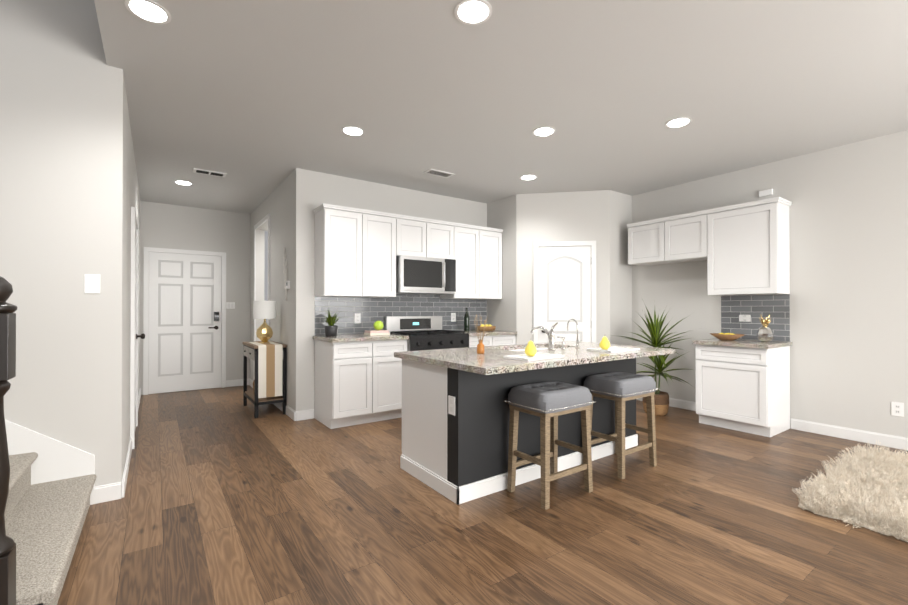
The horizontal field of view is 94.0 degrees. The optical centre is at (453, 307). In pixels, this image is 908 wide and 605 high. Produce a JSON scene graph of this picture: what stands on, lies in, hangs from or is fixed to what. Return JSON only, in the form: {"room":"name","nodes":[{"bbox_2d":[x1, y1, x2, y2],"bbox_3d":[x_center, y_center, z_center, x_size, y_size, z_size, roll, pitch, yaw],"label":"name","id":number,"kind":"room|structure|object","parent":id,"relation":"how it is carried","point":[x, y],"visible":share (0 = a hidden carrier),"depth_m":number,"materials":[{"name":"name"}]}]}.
{"room":"kitchen","nodes":[
{"label":"kitchen","id":0,"kind":"room"},
{"bbox_2d":[0,0,123,496],"bbox_3d":[-4.491,-1.497,1.114,5.720,5.400,0.120,0,0,-35],"label":"wall","id":1,"kind":"structure","parent":0,"point":[61,157],"depth_m":2.55,"materials":[{"name":"grey paint"}]},
{"bbox_2d":[84,274,99,293],"bbox_3d":[-2.236,-0.149,2.620,0.075,0.118,0.009,0,0,-35],"label":"light switch","id":2,"kind":"object","parent":1,"relation":"attached to","point":[91,283],"visible":1,"depth_m":2.62,"materials":[{"name":"white plastic"}]},
{"bbox_2d":[123,81,139,471],"bbox_3d":[-3.358,-0.151,4.356,0.120,2.740,3.880,0,0,-35],"label":"wall","id":3,"kind":"structure","parent":0,"point":[131,194],"depth_m":3.29,"materials":[{"name":"grey paint"}]},
{"bbox_2d":[119,437,131,498],"bbox_3d":[-2.442,1.161,3.169,0.017,0.105,1.165,0,0,-35],"label":"baseboard","id":4,"kind":"structure","parent":3,"relation":"attached to","point":[125,474],"depth_m":2.92,"materials":[{"name":"white wood"}]},
{"bbox_2d":[130,207,144,448],"bbox_3d":[-3.015,0.173,4.052,0.090,2.090,0.930,0,0,-35],"label":"door","id":5,"kind":"structure","parent":3,"relation":"attached to","point":[134,332],"depth_m":3.66,"materials":[{"name":"white wood"}]},
{"bbox_2d":[138,388,140,409],"bbox_3d":[-3.865,1.171,5.185,0.014,0.105,1.930,0,0,-35],"label":"baseboard","id":6,"kind":"structure","parent":3,"relation":"attached to","point":[139,395],"depth_m":5.40,"materials":[{"name":"white wood"}]},
{"bbox_2d":[140,201,249,394],"bbox_3d":[-3.882,-0.141,6.434,1.660,2.740,0.120,0,0,-35],"label":"wall","id":7,"kind":"structure","parent":0,"point":[168,226],"depth_m":6.55,"materials":[{"name":"grey paint"}]},
{"bbox_2d":[143,247,225,394],"bbox_3d":[-3.952,0.184,6.265,1.034,2.090,0.070,0,0,-35],"label":"door","id":8,"kind":"structure","parent":7,"relation":"attached to","point":[184,325],"depth_m":6.26,"materials":[{"name":"white wood"}]},
{"bbox_2d":[226,302,234,308],"bbox_3d":[-3.494,-0.040,6.628,0.121,0.100,0.009,0,0,-35],"label":"light switch","id":9,"kind":"object","parent":7,"relation":"attached to","point":[230,305],"visible":1,"depth_m":6.63,"materials":[{"name":"white plastic"}]},
{"bbox_2d":[226,378,248,386],"bbox_3d":[-3.412,1.178,6.678,0.318,0.105,0.015,0,0,-35],"label":"baseboard","id":10,"kind":"structure","parent":7,"relation":"attached to","point":[238,382],"depth_m":6.65,"materials":[{"name":"white wood"}]},
{"bbox_2d":[250,168,307,410],"bbox_3d":[-2.440,-0.144,5.726,0.120,2.740,2.700,0,0,-35],"label":"wall","id":11,"kind":"structure","parent":0,"point":[284,203],"depth_m":4.84,"materials":[{"name":"grey paint"}]},
{"bbox_2d":[254,213,269,379],"bbox_3d":[-2.743,-0.013,6.032,0.019,2.480,1.030,0,0,-35],"label":"trim","id":12,"kind":"structure","parent":11,"relation":"attached to","point":[262,221],"depth_m":6.11,"materials":[{"name":"white wood"}]},
{"bbox_2d":[283,248,287,295],"bbox_3d":[-1.959,-0.401,4.923,0.010,0.626,0.210,0,0,-35],"label":"art","id":13,"kind":"object","parent":11,"relation":"attached to","point":[285,269],"visible":0.85,"depth_m":4.91,"materials":[{"name":"white"}]},
{"bbox_2d":[273,402,297,420],"bbox_3d":[-2.075,1.170,5.086,0.017,0.105,1.275,0,0,-35],"label":"baseboard","id":14,"kind":"structure","parent":11,"relation":"attached to","point":[293,414],"depth_m":4.74,"materials":[{"name":"white wood"}]},
{"bbox_2d":[286,281,289,288],"bbox_3d":[-1.897,-0.263,4.831,0.023,0.090,0.110,0,0,-35],"label":"thermostat","id":15,"kind":"object","parent":11,"relation":"attached to","point":[287,284],"visible":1,"depth_m":4.79,"materials":[{"name":"white plastic"}]},
{"bbox_2d":[307,170,486,417],"bbox_3d":[-0.601,-0.145,5.445,2.560,2.740,0.120,0,0,-35],"label":"wall","id":16,"kind":"structure","parent":0,"point":[322,188],"depth_m":5.03,"materials":[{"name":"grey paint"}]},
{"bbox_2d":[313,203,368,296],"bbox_3d":[-1.254,-0.609,4.708,0.480,0.960,0.330,0,0,-35],"label":"upper cabinet","id":17,"kind":"object","parent":16,"relation":"attached to","point":[358,251],"depth_m":4.57,"materials":[{"name":"white wood"}]},
{"bbox_2d":[369,210,396,297],"bbox_3d":[-0.960,-0.608,4.915,0.481,0.960,0.330,0,0,-35],"label":"upper cabinet","id":18,"kind":"object","parent":16,"relation":"attached to","point":[382,225],"depth_m":4.83,"materials":[{"name":"white wood"}]},
{"bbox_2d":[315,294,486,334],"bbox_3d":[-0.535,0.067,5.416,2.475,0.484,0.002,0,0,-35],"label":"backsplash","id":19,"kind":"structure","parent":16,"relation":"attached to","point":[371,310],"depth_m":5.25,"materials":[{"name":"tile"}]},
{"bbox_2d":[354,313,360,322],"bbox_3d":[-1.135,0.122,4.985,0.075,0.118,0.008,0,0,-35],"label":"outlet","id":20,"kind":"object","parent":19,"relation":"attached to","point":[357,317],"visible":1,"depth_m":4.98,"materials":[{"name":"white plastic"}]},
{"bbox_2d":[451,313,455,321],"bbox_3d":[-0.007,0.126,5.781,0.075,0.118,0.008,0,0,-35],"label":"outlet","id":21,"kind":"object","parent":19,"relation":"attached to","point":[453,317],"visible":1,"depth_m":5.78,"materials":[{"name":"white plastic"}]},
{"bbox_2d":[397,215,432,257],"bbox_3d":[-0.572,-0.849,5.191,0.470,0.475,0.330,0,0,-35],"label":"upper cabinet","id":22,"kind":"object","parent":16,"relation":"attached to","point":[414,234],"depth_m":5.07,"materials":[{"name":"white wood"}]},
{"bbox_2d":[396,255,455,294],"bbox_3d":[-0.394,-0.393,5.240,0.780,0.430,0.433,0,0,-35],"label":"microwave","id":23,"kind":"object","parent":22,"relation":"attached to","point":[424,275],"visible":0.96,"depth_m":5.07,"materials":[{"name":"silver metal"}]},
{"bbox_2d":[433,219,456,262],"bbox_3d":[-0.287,-0.848,5.392,0.472,0.475,0.330,0,0,-35],"label":"upper cabinet","id":24,"kind":"object","parent":16,"relation":"attached to","point":[444,232],"depth_m":5.32,"materials":[{"name":"white wood"}]},
{"bbox_2d":[440,223,484,298],"bbox_3d":[0.097,-0.604,5.662,0.468,0.960,0.330,0,0,-35],"label":"upper cabinet","id":25,"kind":"object","parent":16,"relation":"attached to","point":[470,265],"depth_m":5.55,"materials":[{"name":"white wood"}]},
{"bbox_2d":[485,227,502,298],"bbox_3d":[0.380,-0.603,5.861,0.468,0.960,0.330,0,0,-35],"label":"upper cabinet","id":26,"kind":"object","parent":16,"relation":"attached to","point":[493,236],"depth_m":5.78,"materials":[{"name":"white wood"}]},
{"bbox_2d":[57,385,907,604],"bbox_3d":[-0.469,1.260,2.581,14.000,0.100,13.000,0,0,-35],"label":"floor","id":27,"kind":"structure","parent":0,"point":[228,498],"depth_m":2.32,"materials":[{"name":"brown wood"}]},
{"bbox_2d":[0,276,96,604],"bbox_3d":[-3.408,-0.568,0.892,3.960,3.539,1.480,0,0,-35],"label":"staircase","id":28,"kind":"structure","parent":27,"relation":"on","point":[47,485],"depth_m":1.97,"materials":[{"name":"carpet"}]},
{"bbox_2d":[242,341,286,417],"bbox_3d":[-2.295,0.823,5.089,0.360,0.800,0.780,0,0,-35],"label":"console table","id":29,"kind":"object","parent":27,"relation":"on","point":[250,350],"visible":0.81,"depth_m":4.87,"materials":[{"name":"black wood"}]},
{"bbox_2d":[249,341,282,397],"bbox_3d":[-2.243,0.710,5.021,0.254,0.586,0.632,0,0,-35],"label":"table runner","id":30,"kind":"object","parent":29,"relation":"on","point":[270,354],"visible":0.85,"depth_m":4.76,"materials":[{"name":"beige fabric"}]},
{"bbox_2d":[253,301,275,342],"bbox_3d":[-2.246,0.166,5.029,0.250,0.500,0.250,0,0,-35],"label":"table lamp","id":31,"kind":"object","parent":30,"relation":"on","point":[264,310],"visible":1,"depth_m":4.95,"materials":[{"name":"white fabric"}]},
{"bbox_2d":[315,342,380,428],"bbox_3d":[-1.176,0.783,4.591,0.480,0.875,0.600,0,0,-35],"label":"base cabinet","id":32,"kind":"object","parent":27,"relation":"on","point":[358,378],"depth_m":4.37,"materials":[{"name":"white wood"}]},
{"bbox_2d":[313,334,408,341],"bbox_3d":[-1.029,0.326,4.678,0.862,0.039,0.630,0,0,-35],"label":"countertop","id":33,"kind":"structure","parent":32,"relation":"on","point":[351,337],"depth_m":4.49,"materials":[{"name":"beige stone"}]},
{"bbox_2d":[319,306,338,336],"bbox_3d":[-1.300,0.138,4.599,0.294,0.337,0.393,0,0,-35],"label":"herb pot","id":34,"kind":"object","parent":33,"relation":"on","point":[331,328],"visible":1,"depth_m":4.54,"materials":[{"name":"grey"}]},
{"bbox_2d":[364,320,389,335],"bbox_3d":[-0.876,0.217,4.809,0.240,0.180,0.170,0,0,-35],"label":"books","id":35,"kind":"object","parent":33,"relation":"on","point":[378,325],"visible":1,"depth_m":4.77,"materials":[{"name":"beige paper"}]},
{"bbox_2d":[381,338,408,420],"bbox_3d":[-0.882,0.784,4.798,0.481,0.875,0.600,0,0,-35],"label":"base cabinet","id":36,"kind":"object","parent":27,"relation":"on","point":[391,366],"depth_m":4.59,"materials":[{"name":"white wood"}]},
{"bbox_2d":[385,316,468,350],"bbox_3d":[-0.319,0.663,5.127,0.808,1.120,0.695,0,0,-35],"label":"range","id":37,"kind":"object","parent":27,"relation":"on","point":[425,332],"visible":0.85,"depth_m":5.08,"materials":[{"name":"silver metal"}]},
{"bbox_2d":[469,334,496,346],"bbox_3d":[0.175,0.788,5.545,0.468,0.875,0.600,0,0,-35],"label":"base cabinet","id":38,"kind":"object","parent":27,"relation":"on","point":[492,340],"depth_m":5.35,"materials":[{"name":"white wood"}]},
{"bbox_2d":[464,330,516,337],"bbox_3d":[0.325,0.331,5.634,0.814,0.039,0.630,0,0,-35],"label":"countertop","id":39,"kind":"structure","parent":38,"relation":"on","point":[472,333],"depth_m":5.37,"materials":[{"name":"beige stone"}]},
{"bbox_2d":[464,308,495,330],"bbox_3d":[0.368,0.154,5.720,0.458,0.315,0.223,0,0,-35],"label":"bowl","id":40,"kind":"object","parent":39,"relation":"on","point":[489,327],"visible":0.98,"depth_m":5.66,"materials":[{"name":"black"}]},
{"bbox_2d":[497,334,516,345],"bbox_3d":[0.458,0.789,5.744,0.468,0.875,0.600,0,0,-35],"label":"base cabinet","id":41,"kind":"object","parent":27,"relation":"on","point":[502,339],"depth_m":5.54,"materials":[{"name":"white wood"}]},
{"bbox_2d":[398,357,639,504],"bbox_3d":[0.607,0.795,3.487,1.968,0.840,0.763,0,0,-35],"label":"kitchen island","id":42,"kind":"object","parent":27,"relation":"on","point":[455,424],"depth_m":2.87,"materials":[{"name":"black wood"}]},
{"bbox_2d":[394,346,581,376],"bbox_3d":[0.193,0.354,3.017,0.820,0.038,1.100,0,0,-35],"label":"island countertop","id":43,"kind":"structure","parent":42,"relation":"on","point":[492,361],"depth_m":2.75,"materials":[{"name":"beige stone"}]},
{"bbox_2d":[474,314,487,353],"bbox_3d":[0.196,0.190,3.118,0.103,0.290,0.103,0,0,-35],"label":"vase","id":44,"kind":"object","parent":43,"relation":"on","point":[480,347],"visible":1,"depth_m":3.10,"materials":[{"name":"orange glass"}]},
{"bbox_2d":[503,341,563,360],"bbox_3d":[0.536,0.268,2.844,0.360,0.131,0.220,0,0,-39],"label":"plate setting","id":45,"kind":"object","parent":43,"relation":"on","point":[531,354],"visible":1,"depth_m":2.84,"materials":[{"name":"white ceramic"}]},
{"bbox_2d":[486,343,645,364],"bbox_3d":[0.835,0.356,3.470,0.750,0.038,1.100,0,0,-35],"label":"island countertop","id":46,"kind":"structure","parent":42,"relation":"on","point":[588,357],"depth_m":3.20,"materials":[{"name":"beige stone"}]},
{"bbox_2d":[526,345,561,348],"bbox_3d":[0.688,0.473,3.678,0.774,0.218,0.434,0,0,-35],"label":"sink","id":47,"kind":"object","parent":46,"relation":"in","point":[537,346],"depth_m":3.97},
{"bbox_2d":[531,319,580,349],"bbox_3d":[0.884,0.213,3.569,0.398,0.248,0.310,0,0,-35],"label":"faucet","id":48,"kind":"object","parent":46,"relation":"on","point":[550,334],"visible":1,"depth_m":3.47,"materials":[{"name":"silver metal"}]},
{"bbox_2d":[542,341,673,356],"bbox_3d":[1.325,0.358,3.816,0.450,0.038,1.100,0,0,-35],"label":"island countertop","id":49,"kind":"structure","parent":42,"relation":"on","point":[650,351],"depth_m":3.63,"materials":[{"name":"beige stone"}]},
{"bbox_2d":[587,336,639,352],"bbox_3d":[1.264,0.271,3.357,0.368,0.131,0.234,0,0,-35],"label":"plate setting","id":50,"kind":"object","parent":49,"relation":"on","point":[604,344],"visible":1,"depth_m":3.32,"materials":[{"name":"white ceramic"}]},
{"bbox_2d":[504,381,595,509],"bbox_3d":[0.635,0.865,2.806,0.483,0.693,0.372,0,0,-35],"label":"stool","id":51,"kind":"object","parent":27,"relation":"on","point":[548,403],"visible":1,"depth_m":2.73,"materials":[{"name":"grey fabric"}]},
{"bbox_2d":[584,372,658,478],"bbox_3d":[1.277,0.867,3.265,0.483,0.693,0.372,0,0,-35],"label":"stool","id":52,"kind":"object","parent":27,"relation":"on","point":[620,388],"visible":0.83,"depth_m":3.15,"materials":[{"name":"grey fabric"}]},
{"bbox_2d":[612,297,694,415],"bbox_3d":[2.294,0.549,4.928,0.933,1.346,0.973,0,0,-35],"label":"yucca plant","id":53,"kind":"object","parent":27,"relation":"on","point":[661,399],"visible":0.79,"depth_m":4.88,"materials":[{"name":"green plant"}]},
{"bbox_2d":[692,338,791,436],"bbox_3d":[2.961,0.781,4.369,0.630,0.877,0.680,0,0,-35],"label":"base cabinet","id":54,"kind":"object","parent":27,"relation":"on","point":[742,385],"visible":1,"depth_m":4.17,"materials":[{"name":"white wood"}]},
{"bbox_2d":[709,333,743,340],"bbox_3d":[2.895,0.303,4.496,0.216,0.078,0.338,0,0,-35],"label":"fruit bowl","id":55,"kind":"object","parent":54,"relation":"on","point":[727,336],"visible":1,"depth_m":4.44,"materials":[{"name":"brown wood"}]},
{"bbox_2d":[757,314,773,341],"bbox_3d":[3.145,0.201,4.282,0.140,0.280,0.133,0,0,-35],"label":"decor","id":56,"kind":"object","parent":54,"relation":"on","point":[765,332],"visible":1,"depth_m":4.25,"materials":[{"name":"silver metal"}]},
{"bbox_2d":[792,440,907,541],"bbox_3d":[3.268,1.193,2.232,1.582,0.029,1.959,0,0,-35],"label":"rug","id":57,"kind":"object","parent":27,"relation":"on","point":[867,488],"visible":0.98,"depth_m":2.58,"materials":[{"name":"beige fur"}]},
{"bbox_2d":[94,0,907,230],"bbox_3d":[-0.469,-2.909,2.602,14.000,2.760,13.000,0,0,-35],"label":"ceiling","id":58,"kind":"structure","parent":0,"point":[258,102],"depth_m":2.98,"materials":[{"name":"grey paint"}]},
{"bbox_2d":[124,0,170,23],"bbox_3d":[-1.573,-1.528,2.183,0.196,0.005,0.196,0,0,-35],"label":"recessed light","id":59,"kind":"object","parent":58,"relation":"in","point":[151,11],"visible":1,"depth_m":2.18,"materials":[{"name":"white"}]},
{"bbox_2d":[174,180,192,184],"bbox_3d":[-3.276,-1.514,5.130,0.196,0.005,0.196,0,0,-35],"label":"recessed light","id":60,"kind":"object","parent":58,"relation":"in","point":[180,182],"visible":1,"depth_m":5.11,"materials":[{"name":"white"}]},
{"bbox_2d":[193,168,226,176],"bbox_3d":[-2.738,-1.514,4.751,0.320,0.009,0.150,0,0,-35],"label":"ceiling vent","id":61,"kind":"object","parent":58,"relation":"in","point":[208,172],"visible":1,"depth_m":4.72,"materials":[{"name":"white metal"}]},
{"bbox_2d":[341,126,364,135],"bbox_3d":[-0.869,-1.521,3.647,0.196,0.005,0.196,0,0,-35],"label":"recessed light","id":62,"kind":"object","parent":58,"relation":"in","point":[352,130],"visible":1,"depth_m":3.65,"materials":[{"name":"white"}]},
{"bbox_2d":[424,169,454,177],"bbox_3d":[-0.167,-1.514,4.767,0.320,0.009,0.150,0,0,-35],"label":"ceiling vent","id":63,"kind":"object","parent":58,"relation":"in","point":[438,173],"visible":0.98,"depth_m":4.76,"materials":[{"name":"white metal"}]},
{"bbox_2d":[454,0,491,24],"bbox_3d":[0.099,-1.528,2.189,0.196,0.005,0.196,0,0,-35],"label":"recessed light","id":64,"kind":"object","parent":58,"relation":"in","point":[472,12],"visible":1,"depth_m":2.18,"materials":[{"name":"white"}]},
{"bbox_2d":[520,175,536,179],"bbox_3d":[0.864,-1.515,4.920,0.196,0.005,0.196,0,0,-35],"label":"recessed light","id":65,"kind":"object","parent":58,"relation":"in","point":[527,177],"visible":1,"depth_m":4.91,"materials":[{"name":"white"}]},
{"bbox_2d":[532,127,555,136],"bbox_3d":[0.776,-1.521,3.658,0.196,0.005,0.196,0,0,-35],"label":"recessed light","id":66,"kind":"object","parent":58,"relation":"in","point":[543,131],"visible":1,"depth_m":3.65,"materials":[{"name":"white"}]},
{"bbox_2d":[665,117,691,127],"bbox_3d":[1.843,-1.522,3.481,0.196,0.005,0.196,0,0,-35],"label":"recessed light","id":67,"kind":"object","parent":58,"relation":"in","point":[678,122],"visible":1,"depth_m":3.47,"materials":[{"name":"white"}]},
{"bbox_2d":[487,190,631,345],"bbox_3d":[1.455,-0.143,6.010,1.450,2.740,1.570,0,0,-35],"label":"wall","id":68,"kind":"structure","parent":0,"point":[601,218],"depth_m":5.59,"materials":[{"name":"grey paint"}]},
{"bbox_2d":[534,241,595,342],"bbox_3d":[1.438,0.180,5.514,0.579,2.090,0.579,0,0,-35],"label":"door","id":69,"kind":"structure","parent":68,"relation":"attached to","point":[564,283],"depth_m":5.52,"materials":[{"name":"white wood"}]},
{"bbox_2d":[632,130,907,437],"bbox_3d":[4.585,-0.159,2.729,0.120,2.740,7.400,0,0,-35],"label":"wall","id":70,"kind":"structure","parent":0,"point":[848,216],"depth_m":4.05,"materials":[{"name":"grey paint"}]},
{"bbox_2d":[627,219,658,265],"bbox_3d":[2.505,-0.811,5.282,0.330,0.510,0.536,0,0,-35],"label":"upper cabinet","id":71,"kind":"object","parent":70,"relation":"attached to","point":[643,237],"depth_m":5.24,"materials":[{"name":"white wood"}]},
{"bbox_2d":[636,397,695,410],"bbox_3d":[2.711,1.171,5.259,0.015,0.105,1.095,0,0,-35],"label":"baseboard","id":72,"kind":"structure","parent":70,"relation":"attached to","point":[684,404],"depth_m":5.16,"materials":[{"name":"white wood"}]},
{"bbox_2d":[659,210,706,263],"bbox_3d":[2.744,-0.813,4.944,0.330,0.510,0.536,0,0,-35],"label":"upper cabinet","id":73,"kind":"object","parent":70,"relation":"attached to","point":[683,237],"depth_m":4.85,"materials":[{"name":"white wood"}]},
{"bbox_2d":[699,197,790,295],"bbox_3d":[3.066,-0.605,4.488,0.330,0.930,0.701,0,0,-35],"label":"upper cabinet","id":74,"kind":"object","parent":70,"relation":"attached to","point":[742,248],"depth_m":4.30,"materials":[{"name":"white wood"}]},
{"bbox_2d":[721,294,789,340],"bbox_3d":[3.220,0.101,4.555,0.002,0.478,0.636,0,0,-35],"label":"backsplash","id":75,"kind":"structure","parent":70,"relation":"attached to","point":[775,307],"depth_m":4.54,"materials":[{"name":"tile"}]},
{"bbox_2d":[739,315,750,321],"bbox_3d":[3.169,0.111,4.617,0.008,0.075,0.110,0,0,-35],"label":"outlet","id":76,"kind":"object","parent":75,"relation":"attached to","point":[744,318],"visible":1,"depth_m":4.61,"materials":[{"name":"white plastic"}]},
{"bbox_2d":[759,189,772,196],"bbox_3d":[3.277,-1.210,4.456,0.029,0.060,0.120,0,0,-35],"label":"sensor","id":77,"kind":"object","parent":70,"relation":"attached to","point":[767,192],"visible":0.98,"depth_m":4.45,"materials":[{"name":"white plastic"}]},
{"bbox_2d":[791,418,907,450],"bbox_3d":[5.032,1.155,1.971,0.014,0.105,5.655,0,0,-35],"label":"baseboard","id":78,"kind":"structure","parent":70,"relation":"attached to","point":[897,442],"depth_m":3.90,"materials":[{"name":"white wood"}]},
{"bbox_2d":[891,402,903,416],"bbox_3d":[3.840,0.876,3.667,0.008,0.118,0.075,0,0,-35],"label":"outlet","id":79,"kind":"object","parent":70,"relation":"attached to","point":[897,408],"visible":1,"depth_m":3.67,"materials":[{"name":"white plastic"}]}
]}

